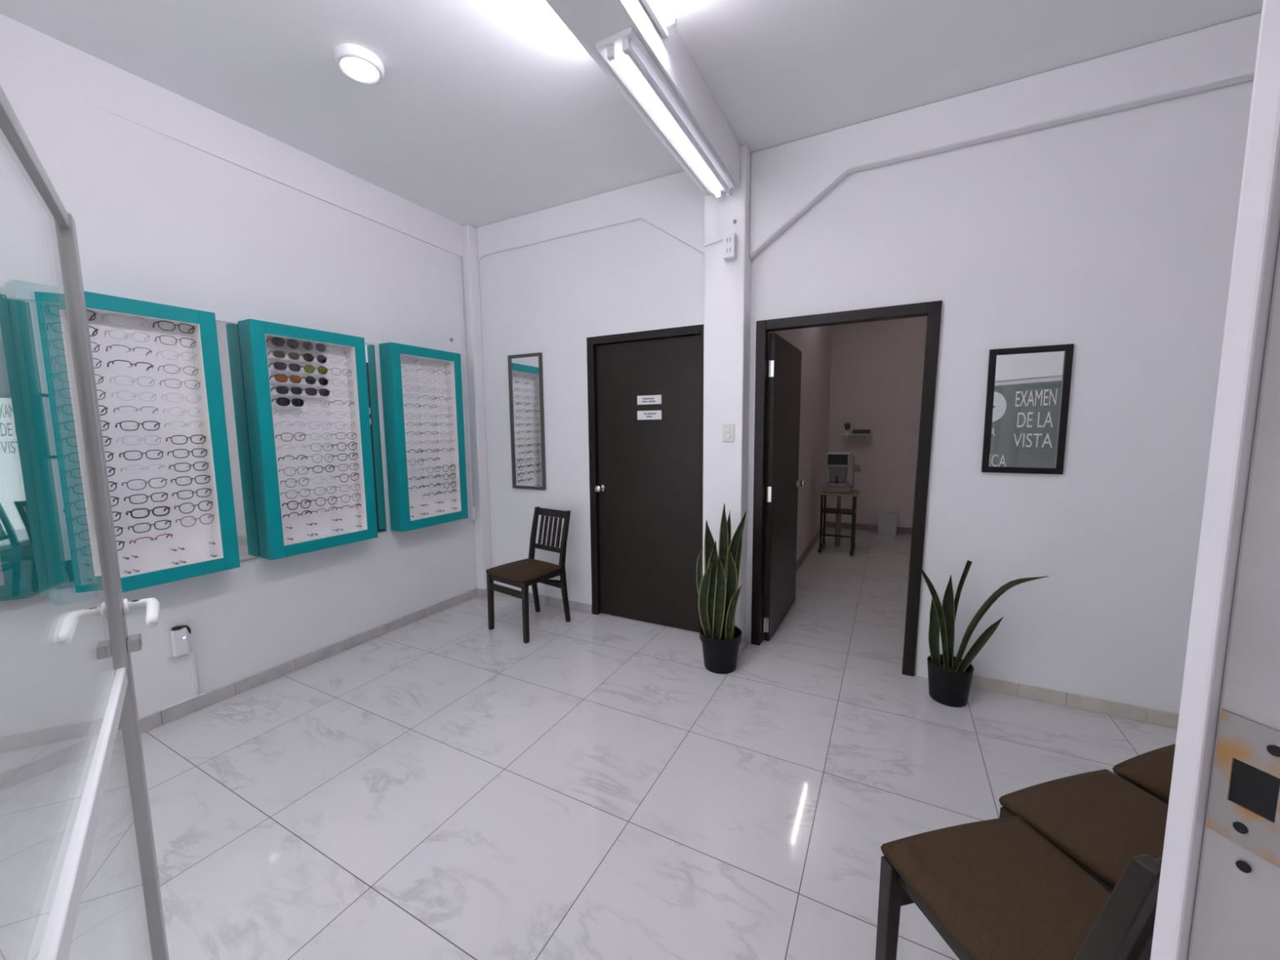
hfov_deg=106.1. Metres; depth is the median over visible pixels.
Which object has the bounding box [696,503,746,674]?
snake plant
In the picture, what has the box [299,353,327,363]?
sunglasses
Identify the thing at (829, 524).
baseboard
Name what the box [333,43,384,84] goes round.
ceiling spotlight
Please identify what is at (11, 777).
baseboard
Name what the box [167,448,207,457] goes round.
eyeglasses
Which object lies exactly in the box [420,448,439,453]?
eyeglasses
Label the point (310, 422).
eyeglasses
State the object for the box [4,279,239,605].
display
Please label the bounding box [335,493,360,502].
eyeglasses
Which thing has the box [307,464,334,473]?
eyeglasses
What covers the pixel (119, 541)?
eyeglasses
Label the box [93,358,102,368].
eyeglasses
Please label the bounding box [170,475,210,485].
eyeglasses
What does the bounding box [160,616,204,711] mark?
wall outlet
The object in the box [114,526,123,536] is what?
eyeglasses
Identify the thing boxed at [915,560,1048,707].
snake plant
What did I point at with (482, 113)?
ceiling
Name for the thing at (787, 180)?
beam
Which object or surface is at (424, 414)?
eyeglasses
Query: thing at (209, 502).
eyeglasses
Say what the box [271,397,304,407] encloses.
sunglasses
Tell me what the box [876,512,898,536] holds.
waste bin
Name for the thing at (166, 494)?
eyeglasses
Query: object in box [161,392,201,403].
eyeglasses
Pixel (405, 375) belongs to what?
eyeglasses
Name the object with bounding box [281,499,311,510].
eyeglasses
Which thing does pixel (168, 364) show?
eyeglasses
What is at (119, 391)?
eyeglasses
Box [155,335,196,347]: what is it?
eyeglasses
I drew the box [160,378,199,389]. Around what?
eyeglasses
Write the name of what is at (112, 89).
beam
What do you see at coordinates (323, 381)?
sunglasses
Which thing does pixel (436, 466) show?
eyeglasses
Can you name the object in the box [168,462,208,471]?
eyeglasses
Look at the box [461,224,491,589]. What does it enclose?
column
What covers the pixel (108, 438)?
eyeglasses
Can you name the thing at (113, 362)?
eyeglasses
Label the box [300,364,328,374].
sunglasses
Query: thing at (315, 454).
eyeglasses
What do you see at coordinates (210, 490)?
eyeglasses
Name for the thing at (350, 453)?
eyeglasses
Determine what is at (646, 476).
door
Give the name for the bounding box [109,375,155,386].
eyeglasses
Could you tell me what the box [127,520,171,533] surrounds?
eyeglasses
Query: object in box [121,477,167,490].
eyeglasses
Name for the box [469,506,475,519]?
outlet
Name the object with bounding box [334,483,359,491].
eyeglasses
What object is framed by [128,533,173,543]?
eyeglasses
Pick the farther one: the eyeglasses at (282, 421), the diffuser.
the eyeglasses at (282, 421)
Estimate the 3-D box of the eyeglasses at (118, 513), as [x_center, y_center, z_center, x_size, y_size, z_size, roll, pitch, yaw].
[-2.368,0.165,2.101,0.065,0.045,0.141,3,7,29]
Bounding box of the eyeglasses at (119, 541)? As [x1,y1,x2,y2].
[115,540,124,551]
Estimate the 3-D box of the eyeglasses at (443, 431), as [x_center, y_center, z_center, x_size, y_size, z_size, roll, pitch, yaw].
[-1.502,-0.354,3.710,0.064,0.043,0.127,3,8,29]
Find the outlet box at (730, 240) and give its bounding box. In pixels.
[703,200,737,260]
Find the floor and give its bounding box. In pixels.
[0,527,1177,959]
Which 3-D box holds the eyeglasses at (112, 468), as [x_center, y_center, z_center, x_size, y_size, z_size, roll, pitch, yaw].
[-2.370,-0.033,2.079,0.065,0.045,0.141,3,6,26]
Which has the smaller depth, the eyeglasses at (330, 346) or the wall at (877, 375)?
the eyeglasses at (330, 346)
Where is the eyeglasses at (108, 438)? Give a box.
[102,435,111,446]
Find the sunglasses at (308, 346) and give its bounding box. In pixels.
[298,342,326,351]
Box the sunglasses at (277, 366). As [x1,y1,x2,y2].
[268,361,301,371]
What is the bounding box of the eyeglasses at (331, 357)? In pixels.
[326,356,351,365]
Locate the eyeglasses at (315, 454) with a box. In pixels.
[306,453,333,462]
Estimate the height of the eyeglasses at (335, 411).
0.043 m
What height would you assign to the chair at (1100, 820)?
0.835 m
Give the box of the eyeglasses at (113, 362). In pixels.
[106,360,153,370]
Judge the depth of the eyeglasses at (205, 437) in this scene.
2.33 m
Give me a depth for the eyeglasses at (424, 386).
3.54 m
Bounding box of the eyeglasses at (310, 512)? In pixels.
[282,510,311,517]
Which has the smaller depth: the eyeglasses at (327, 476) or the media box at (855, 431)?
the eyeglasses at (327, 476)
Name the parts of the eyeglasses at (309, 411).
frame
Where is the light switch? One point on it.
(728, 430)
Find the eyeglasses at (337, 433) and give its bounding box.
[330,432,356,439]
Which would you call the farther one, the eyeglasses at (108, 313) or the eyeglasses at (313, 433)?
the eyeglasses at (313, 433)
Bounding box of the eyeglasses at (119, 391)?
[111,391,156,401]
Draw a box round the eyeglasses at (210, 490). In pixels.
[172,488,211,499]
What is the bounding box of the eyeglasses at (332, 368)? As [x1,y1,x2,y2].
[327,368,351,376]
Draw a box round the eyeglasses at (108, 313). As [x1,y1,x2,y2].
[102,313,148,327]
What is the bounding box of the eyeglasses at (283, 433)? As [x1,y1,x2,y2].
[275,432,305,441]
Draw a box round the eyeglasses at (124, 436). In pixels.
[116,435,161,445]
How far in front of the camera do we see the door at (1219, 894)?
0.45 m
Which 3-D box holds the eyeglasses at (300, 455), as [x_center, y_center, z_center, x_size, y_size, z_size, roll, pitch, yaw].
[-2.001,-0.119,2.776,0.065,0.050,0.134,3,6,27]
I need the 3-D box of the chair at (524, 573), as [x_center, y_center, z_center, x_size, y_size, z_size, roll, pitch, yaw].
[-0.796,0.653,3.500,0.410,0.835,0.493,4,8,36]
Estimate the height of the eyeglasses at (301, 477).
0.052 m
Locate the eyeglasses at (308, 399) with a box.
[304,399,329,407]
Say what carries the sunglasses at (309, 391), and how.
attached to the display at (279, 537)
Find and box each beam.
[79,49,462,257]
[476,170,704,260]
[545,0,740,195]
[749,12,1262,258]
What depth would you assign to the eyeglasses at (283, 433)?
2.74 m
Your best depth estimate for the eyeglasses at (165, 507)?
2.22 m
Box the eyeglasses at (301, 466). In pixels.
[278,466,308,475]
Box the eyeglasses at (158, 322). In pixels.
[152,320,195,333]
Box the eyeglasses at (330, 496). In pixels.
[311,496,337,506]
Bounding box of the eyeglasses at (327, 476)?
[308,475,335,484]
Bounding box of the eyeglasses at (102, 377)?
[94,373,104,384]
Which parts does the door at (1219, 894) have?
jamb post, strike plate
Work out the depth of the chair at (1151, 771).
1.37 m
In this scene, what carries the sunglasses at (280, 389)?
attached to the display at (279, 537)
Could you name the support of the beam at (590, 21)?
attached to the ceiling
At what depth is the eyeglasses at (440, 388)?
3.65 m
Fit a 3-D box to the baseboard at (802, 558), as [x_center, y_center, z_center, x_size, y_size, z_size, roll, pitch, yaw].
[1.725,0.834,5.117,0.012,0.084,4.030,3,7,28]
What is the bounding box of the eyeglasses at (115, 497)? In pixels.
[110,496,119,506]
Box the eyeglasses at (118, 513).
[111,511,121,521]
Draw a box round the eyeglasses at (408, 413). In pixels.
[404,413,421,419]
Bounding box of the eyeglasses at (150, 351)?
[106,344,151,355]
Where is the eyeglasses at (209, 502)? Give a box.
[173,500,213,513]
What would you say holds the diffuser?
attached to the ceiling spotlight at (360, 64)
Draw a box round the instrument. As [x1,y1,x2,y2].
[822,451,861,493]
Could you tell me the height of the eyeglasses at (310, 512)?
0.051 m
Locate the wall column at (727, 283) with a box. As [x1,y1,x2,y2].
[702,145,751,636]
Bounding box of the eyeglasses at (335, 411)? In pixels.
[328,411,355,417]
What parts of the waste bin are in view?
lid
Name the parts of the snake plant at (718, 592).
pot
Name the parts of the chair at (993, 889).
leg, leg, rail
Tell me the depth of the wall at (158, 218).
2.52 m
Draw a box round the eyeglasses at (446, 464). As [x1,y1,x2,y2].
[437,464,455,471]
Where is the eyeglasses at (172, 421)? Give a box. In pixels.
[164,421,204,427]
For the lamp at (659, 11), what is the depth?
1.78 m
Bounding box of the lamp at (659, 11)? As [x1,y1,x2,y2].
[640,0,676,38]
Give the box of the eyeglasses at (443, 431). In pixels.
[435,431,453,436]
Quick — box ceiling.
[0,0,1262,227]
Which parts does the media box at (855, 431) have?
panel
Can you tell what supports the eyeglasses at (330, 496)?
attached to the display at (279, 537)
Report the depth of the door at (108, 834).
0.70 m
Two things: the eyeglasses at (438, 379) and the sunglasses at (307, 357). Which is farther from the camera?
the eyeglasses at (438, 379)
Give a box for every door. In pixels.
[0,84,168,959]
[586,324,703,631]
[751,300,942,676]
[1150,0,1279,959]
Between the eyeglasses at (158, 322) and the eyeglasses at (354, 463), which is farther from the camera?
the eyeglasses at (354, 463)
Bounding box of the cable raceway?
[457,257,475,519]
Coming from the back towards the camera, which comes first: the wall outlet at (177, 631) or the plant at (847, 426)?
the plant at (847, 426)
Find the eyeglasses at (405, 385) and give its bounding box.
[402,385,419,391]
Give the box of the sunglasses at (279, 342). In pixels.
[266,337,299,348]
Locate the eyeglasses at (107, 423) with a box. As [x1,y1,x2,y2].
[100,420,110,431]
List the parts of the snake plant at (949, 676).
pot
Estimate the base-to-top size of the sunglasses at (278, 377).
0.045 m
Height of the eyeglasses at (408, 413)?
0.043 m
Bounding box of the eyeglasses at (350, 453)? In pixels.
[332,453,358,460]
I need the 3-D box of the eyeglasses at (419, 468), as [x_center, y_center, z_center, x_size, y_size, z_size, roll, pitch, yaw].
[-1.632,-0.066,3.489,0.064,0.043,0.128,3,7,27]
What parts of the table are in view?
leg, leg, leg, leg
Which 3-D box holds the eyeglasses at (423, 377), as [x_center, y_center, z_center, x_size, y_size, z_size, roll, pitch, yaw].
[-1.572,-0.729,3.543,0.064,0.043,0.127,3,7,27]
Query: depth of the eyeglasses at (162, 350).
2.29 m
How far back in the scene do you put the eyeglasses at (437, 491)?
3.62 m
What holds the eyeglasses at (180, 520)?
attached to the display at (197, 549)
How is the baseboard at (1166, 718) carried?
attached to the wall at (1111, 236)
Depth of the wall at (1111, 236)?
2.43 m
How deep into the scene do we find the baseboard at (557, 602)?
3.91 m
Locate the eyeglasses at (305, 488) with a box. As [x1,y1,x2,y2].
[280,488,310,498]
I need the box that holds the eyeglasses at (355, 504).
[336,503,361,510]
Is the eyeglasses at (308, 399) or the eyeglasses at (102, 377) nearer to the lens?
the eyeglasses at (102, 377)
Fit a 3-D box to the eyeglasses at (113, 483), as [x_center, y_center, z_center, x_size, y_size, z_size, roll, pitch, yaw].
[-2.369,0.033,2.086,0.065,0.045,0.141,3,8,26]
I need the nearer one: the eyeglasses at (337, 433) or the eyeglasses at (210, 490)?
the eyeglasses at (210, 490)
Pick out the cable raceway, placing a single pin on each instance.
(472, 509)
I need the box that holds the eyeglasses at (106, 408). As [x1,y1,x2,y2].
[98,404,107,415]
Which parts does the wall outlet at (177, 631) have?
cord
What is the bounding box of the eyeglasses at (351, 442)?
[331,441,357,450]
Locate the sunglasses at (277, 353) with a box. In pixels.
[267,349,300,359]
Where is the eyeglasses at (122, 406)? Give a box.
[113,405,158,413]
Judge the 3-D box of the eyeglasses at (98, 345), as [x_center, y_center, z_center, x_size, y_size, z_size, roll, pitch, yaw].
[-2.374,-0.561,2.022,0.064,0.043,0.139,3,8,28]
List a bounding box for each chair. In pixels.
[485,506,570,643]
[875,815,1162,959]
[998,768,1168,893]
[1112,743,1175,804]
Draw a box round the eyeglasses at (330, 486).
[308,485,336,495]
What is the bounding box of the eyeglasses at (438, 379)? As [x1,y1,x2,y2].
[432,378,451,385]
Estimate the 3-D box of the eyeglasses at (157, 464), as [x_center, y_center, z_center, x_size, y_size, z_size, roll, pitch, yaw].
[-2.294,-0.050,2.223,0.064,0.041,0.139,3,7,27]
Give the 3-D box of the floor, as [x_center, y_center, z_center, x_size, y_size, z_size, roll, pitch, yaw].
[1.754,1.323,1.242,8.650,0.060,11.400,3,7,28]
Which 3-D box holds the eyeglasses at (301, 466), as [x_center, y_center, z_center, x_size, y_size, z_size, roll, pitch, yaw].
[-2.001,-0.053,2.783,0.064,0.048,0.138,3,7,26]
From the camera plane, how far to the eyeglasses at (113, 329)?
2.14 m
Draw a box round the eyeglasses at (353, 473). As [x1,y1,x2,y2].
[333,472,359,482]
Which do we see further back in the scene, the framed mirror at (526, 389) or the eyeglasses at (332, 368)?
the framed mirror at (526, 389)
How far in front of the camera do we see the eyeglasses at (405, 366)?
3.41 m
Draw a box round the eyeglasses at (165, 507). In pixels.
[125,506,170,518]
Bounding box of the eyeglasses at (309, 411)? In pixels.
[303,410,330,416]
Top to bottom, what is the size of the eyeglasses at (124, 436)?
0.043 m
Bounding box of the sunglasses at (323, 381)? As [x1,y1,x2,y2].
[301,376,328,386]
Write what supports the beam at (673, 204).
attached to the wall at (1111, 236)
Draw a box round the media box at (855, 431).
[852,429,870,434]
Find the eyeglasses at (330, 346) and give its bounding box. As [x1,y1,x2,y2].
[326,346,350,355]
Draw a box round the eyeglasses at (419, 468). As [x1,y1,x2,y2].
[409,467,424,474]
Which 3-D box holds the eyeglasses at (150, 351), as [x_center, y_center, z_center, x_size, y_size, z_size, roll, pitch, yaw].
[-2.298,-0.579,2.167,0.064,0.041,0.139,3,6,29]
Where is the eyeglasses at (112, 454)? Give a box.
[104,451,114,461]
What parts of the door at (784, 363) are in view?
knob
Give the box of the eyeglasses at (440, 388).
[433,387,451,394]
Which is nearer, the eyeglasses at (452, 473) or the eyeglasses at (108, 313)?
the eyeglasses at (108, 313)
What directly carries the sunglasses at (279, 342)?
attached to the display at (279, 537)
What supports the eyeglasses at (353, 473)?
attached to the display at (279, 537)
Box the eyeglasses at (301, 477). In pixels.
[280,477,308,487]
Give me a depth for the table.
5.51 m
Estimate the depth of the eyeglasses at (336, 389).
2.99 m
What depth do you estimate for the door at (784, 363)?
3.09 m
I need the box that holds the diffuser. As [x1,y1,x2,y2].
[342,57,376,74]
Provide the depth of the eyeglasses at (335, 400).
2.99 m
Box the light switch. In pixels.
[722,424,734,441]
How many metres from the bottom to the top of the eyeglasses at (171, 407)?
0.043 m
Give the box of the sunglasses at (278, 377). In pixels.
[269,373,302,383]
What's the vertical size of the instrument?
0.450 m
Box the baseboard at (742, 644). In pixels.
[699,633,746,651]
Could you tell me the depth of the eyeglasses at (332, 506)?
2.92 m
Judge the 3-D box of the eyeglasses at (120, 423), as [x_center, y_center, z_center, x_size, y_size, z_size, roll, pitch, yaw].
[-2.295,-0.248,2.203,0.065,0.045,0.141,3,7,28]
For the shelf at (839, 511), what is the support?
attached to the table
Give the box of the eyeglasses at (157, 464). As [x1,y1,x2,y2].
[120,463,164,471]
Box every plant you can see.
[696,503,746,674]
[844,422,850,434]
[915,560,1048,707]
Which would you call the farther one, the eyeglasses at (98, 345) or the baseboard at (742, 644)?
the baseboard at (742, 644)
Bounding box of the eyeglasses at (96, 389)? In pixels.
[96,389,106,399]
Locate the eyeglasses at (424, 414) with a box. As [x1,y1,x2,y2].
[418,413,437,419]
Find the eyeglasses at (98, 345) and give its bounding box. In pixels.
[90,342,100,352]
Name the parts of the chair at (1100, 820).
leg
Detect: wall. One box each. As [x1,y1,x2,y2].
[0,13,477,773]
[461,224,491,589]
[478,79,1253,713]
[763,325,831,608]
[826,315,927,528]
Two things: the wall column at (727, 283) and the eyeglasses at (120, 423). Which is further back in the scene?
the wall column at (727, 283)
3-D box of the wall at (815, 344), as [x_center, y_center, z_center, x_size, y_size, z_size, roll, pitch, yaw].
[1.697,-0.652,5.039,0.090,3.058,4.180,3,7,28]
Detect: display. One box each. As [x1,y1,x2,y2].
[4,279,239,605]
[237,318,377,559]
[378,342,468,532]
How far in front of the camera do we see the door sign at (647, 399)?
3.37 m
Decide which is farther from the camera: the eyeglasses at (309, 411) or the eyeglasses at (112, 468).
the eyeglasses at (309, 411)
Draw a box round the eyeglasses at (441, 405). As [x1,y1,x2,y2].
[434,404,452,411]
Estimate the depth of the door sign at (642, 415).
3.38 m
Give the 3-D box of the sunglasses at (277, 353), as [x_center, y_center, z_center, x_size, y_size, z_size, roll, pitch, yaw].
[-2.006,-0.702,2.714,0.065,0.045,0.145,3,6,29]
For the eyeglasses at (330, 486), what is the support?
attached to the display at (279, 537)
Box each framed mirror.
[507,352,546,490]
[981,343,1074,474]
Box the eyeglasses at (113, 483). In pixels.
[108,481,117,491]
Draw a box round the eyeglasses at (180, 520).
[175,513,214,527]
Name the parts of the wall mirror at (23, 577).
edge trim, edge trim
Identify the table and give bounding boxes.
[817,489,859,557]
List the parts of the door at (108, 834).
rail, glass pane, handle, rail, glass pane, handle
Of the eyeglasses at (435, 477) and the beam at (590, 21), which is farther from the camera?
the eyeglasses at (435, 477)
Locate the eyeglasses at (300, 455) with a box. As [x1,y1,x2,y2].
[277,454,306,461]
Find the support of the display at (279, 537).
attached to the wall at (158, 218)
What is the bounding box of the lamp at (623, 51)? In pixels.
[595,26,735,199]
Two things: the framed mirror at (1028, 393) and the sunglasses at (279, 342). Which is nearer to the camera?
the framed mirror at (1028, 393)
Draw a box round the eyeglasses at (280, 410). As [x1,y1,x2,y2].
[273,409,303,417]
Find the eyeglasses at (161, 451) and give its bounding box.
[119,449,164,460]
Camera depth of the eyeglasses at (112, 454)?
2.11 m
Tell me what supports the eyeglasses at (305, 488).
attached to the display at (279, 537)
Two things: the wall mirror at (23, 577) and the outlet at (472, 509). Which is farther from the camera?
the outlet at (472, 509)
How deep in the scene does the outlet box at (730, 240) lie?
2.84 m
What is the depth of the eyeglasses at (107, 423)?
2.10 m
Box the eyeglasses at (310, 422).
[303,422,331,429]
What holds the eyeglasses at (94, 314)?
attached to the display at (197, 549)
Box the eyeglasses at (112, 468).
[106,466,115,476]
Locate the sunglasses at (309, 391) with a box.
[302,387,329,396]
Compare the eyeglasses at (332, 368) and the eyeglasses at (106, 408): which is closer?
the eyeglasses at (106, 408)
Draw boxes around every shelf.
[822,507,856,515]
[840,433,870,440]
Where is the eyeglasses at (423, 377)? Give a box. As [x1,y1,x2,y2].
[416,377,435,383]
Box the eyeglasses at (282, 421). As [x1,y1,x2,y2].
[275,421,304,426]
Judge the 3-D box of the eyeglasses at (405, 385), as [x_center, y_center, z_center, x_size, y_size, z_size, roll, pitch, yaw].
[-1.636,-0.650,3.426,0.064,0.043,0.128,3,8,28]
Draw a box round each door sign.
[637,395,662,404]
[637,410,662,419]
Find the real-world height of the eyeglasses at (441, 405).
0.043 m
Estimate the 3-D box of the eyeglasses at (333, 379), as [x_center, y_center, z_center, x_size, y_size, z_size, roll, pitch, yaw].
[-1.865,-0.602,2.993,0.064,0.043,0.134,3,7,26]
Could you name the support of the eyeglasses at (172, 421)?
attached to the display at (197, 549)
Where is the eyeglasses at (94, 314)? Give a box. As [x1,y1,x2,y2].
[86,309,96,320]
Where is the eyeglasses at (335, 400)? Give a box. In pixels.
[328,400,354,405]
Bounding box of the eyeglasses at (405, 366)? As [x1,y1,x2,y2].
[402,365,418,373]
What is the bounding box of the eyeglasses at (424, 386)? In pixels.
[417,386,435,392]
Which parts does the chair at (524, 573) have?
leg, seat, leg, leg, rail, rail, leg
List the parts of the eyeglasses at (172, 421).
frame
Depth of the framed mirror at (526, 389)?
3.85 m
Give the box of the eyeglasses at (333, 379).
[328,378,352,386]
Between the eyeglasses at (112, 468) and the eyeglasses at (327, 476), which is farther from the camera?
the eyeglasses at (327, 476)
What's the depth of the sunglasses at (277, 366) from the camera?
2.69 m
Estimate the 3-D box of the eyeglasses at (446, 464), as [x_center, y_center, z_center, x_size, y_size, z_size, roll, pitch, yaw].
[-1.500,-0.094,3.737,0.065,0.053,0.127,3,8,27]
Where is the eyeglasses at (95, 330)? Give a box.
[88,325,98,336]
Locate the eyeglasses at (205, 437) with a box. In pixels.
[165,435,206,444]
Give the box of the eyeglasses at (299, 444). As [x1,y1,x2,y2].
[276,444,306,449]
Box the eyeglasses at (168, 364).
[157,364,199,375]
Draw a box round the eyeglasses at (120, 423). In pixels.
[115,420,160,431]
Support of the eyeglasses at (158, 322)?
attached to the display at (197, 549)
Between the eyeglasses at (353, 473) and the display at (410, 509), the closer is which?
the eyeglasses at (353, 473)
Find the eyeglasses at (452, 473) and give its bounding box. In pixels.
[438,472,455,479]
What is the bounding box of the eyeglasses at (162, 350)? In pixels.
[155,350,197,361]
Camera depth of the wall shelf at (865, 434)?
6.49 m
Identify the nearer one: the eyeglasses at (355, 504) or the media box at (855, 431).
the eyeglasses at (355, 504)
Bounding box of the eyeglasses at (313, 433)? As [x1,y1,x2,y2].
[305,432,332,439]
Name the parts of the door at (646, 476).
knob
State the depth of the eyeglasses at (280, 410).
2.73 m
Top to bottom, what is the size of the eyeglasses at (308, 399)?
0.043 m
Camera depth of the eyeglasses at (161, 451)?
2.20 m
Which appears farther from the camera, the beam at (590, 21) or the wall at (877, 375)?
the wall at (877, 375)
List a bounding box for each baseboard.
[0,588,476,791]
[476,587,591,613]
[699,633,746,651]
[763,521,826,613]
[826,521,911,533]
[970,674,1178,728]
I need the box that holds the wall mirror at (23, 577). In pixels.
[0,285,386,611]
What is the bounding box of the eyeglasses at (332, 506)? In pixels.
[311,506,337,513]
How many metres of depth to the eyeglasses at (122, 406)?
2.18 m
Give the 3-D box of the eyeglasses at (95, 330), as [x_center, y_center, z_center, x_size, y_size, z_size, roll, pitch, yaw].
[-2.375,-0.628,2.016,0.065,0.044,0.140,3,7,29]
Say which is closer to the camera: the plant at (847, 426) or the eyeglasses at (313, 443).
the eyeglasses at (313, 443)
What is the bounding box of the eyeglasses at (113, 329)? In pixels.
[104,328,150,342]
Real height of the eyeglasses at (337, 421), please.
0.052 m
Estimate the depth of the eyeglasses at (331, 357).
2.97 m
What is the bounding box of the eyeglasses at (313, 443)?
[307,443,333,451]
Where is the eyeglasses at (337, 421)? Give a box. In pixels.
[329,421,355,429]
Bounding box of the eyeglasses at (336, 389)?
[329,389,353,397]
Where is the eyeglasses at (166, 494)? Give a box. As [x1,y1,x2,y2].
[124,492,168,504]
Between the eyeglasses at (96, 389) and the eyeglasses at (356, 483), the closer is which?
the eyeglasses at (96, 389)
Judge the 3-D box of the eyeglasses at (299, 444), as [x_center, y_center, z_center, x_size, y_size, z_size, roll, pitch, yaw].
[-2.002,-0.183,2.769,0.064,0.041,0.134,3,6,28]
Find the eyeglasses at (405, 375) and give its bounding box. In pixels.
[402,375,418,382]
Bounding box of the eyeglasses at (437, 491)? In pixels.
[423,491,441,496]
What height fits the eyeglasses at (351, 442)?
0.053 m
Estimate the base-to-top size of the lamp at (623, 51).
0.061 m
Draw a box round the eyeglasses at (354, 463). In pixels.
[333,462,358,471]
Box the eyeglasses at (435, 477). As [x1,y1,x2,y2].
[422,474,440,479]
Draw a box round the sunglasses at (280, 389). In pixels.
[270,386,302,395]
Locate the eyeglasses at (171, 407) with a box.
[163,407,203,416]
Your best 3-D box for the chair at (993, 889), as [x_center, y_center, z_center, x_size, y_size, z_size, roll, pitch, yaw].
[0.819,0.912,0.964,0.410,0.835,0.493,-2,6,-12]
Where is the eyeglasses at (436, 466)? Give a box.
[422,466,440,472]
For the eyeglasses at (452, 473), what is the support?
attached to the display at (410, 509)
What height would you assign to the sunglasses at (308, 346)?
0.049 m
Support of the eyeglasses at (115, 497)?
attached to the display at (197, 549)

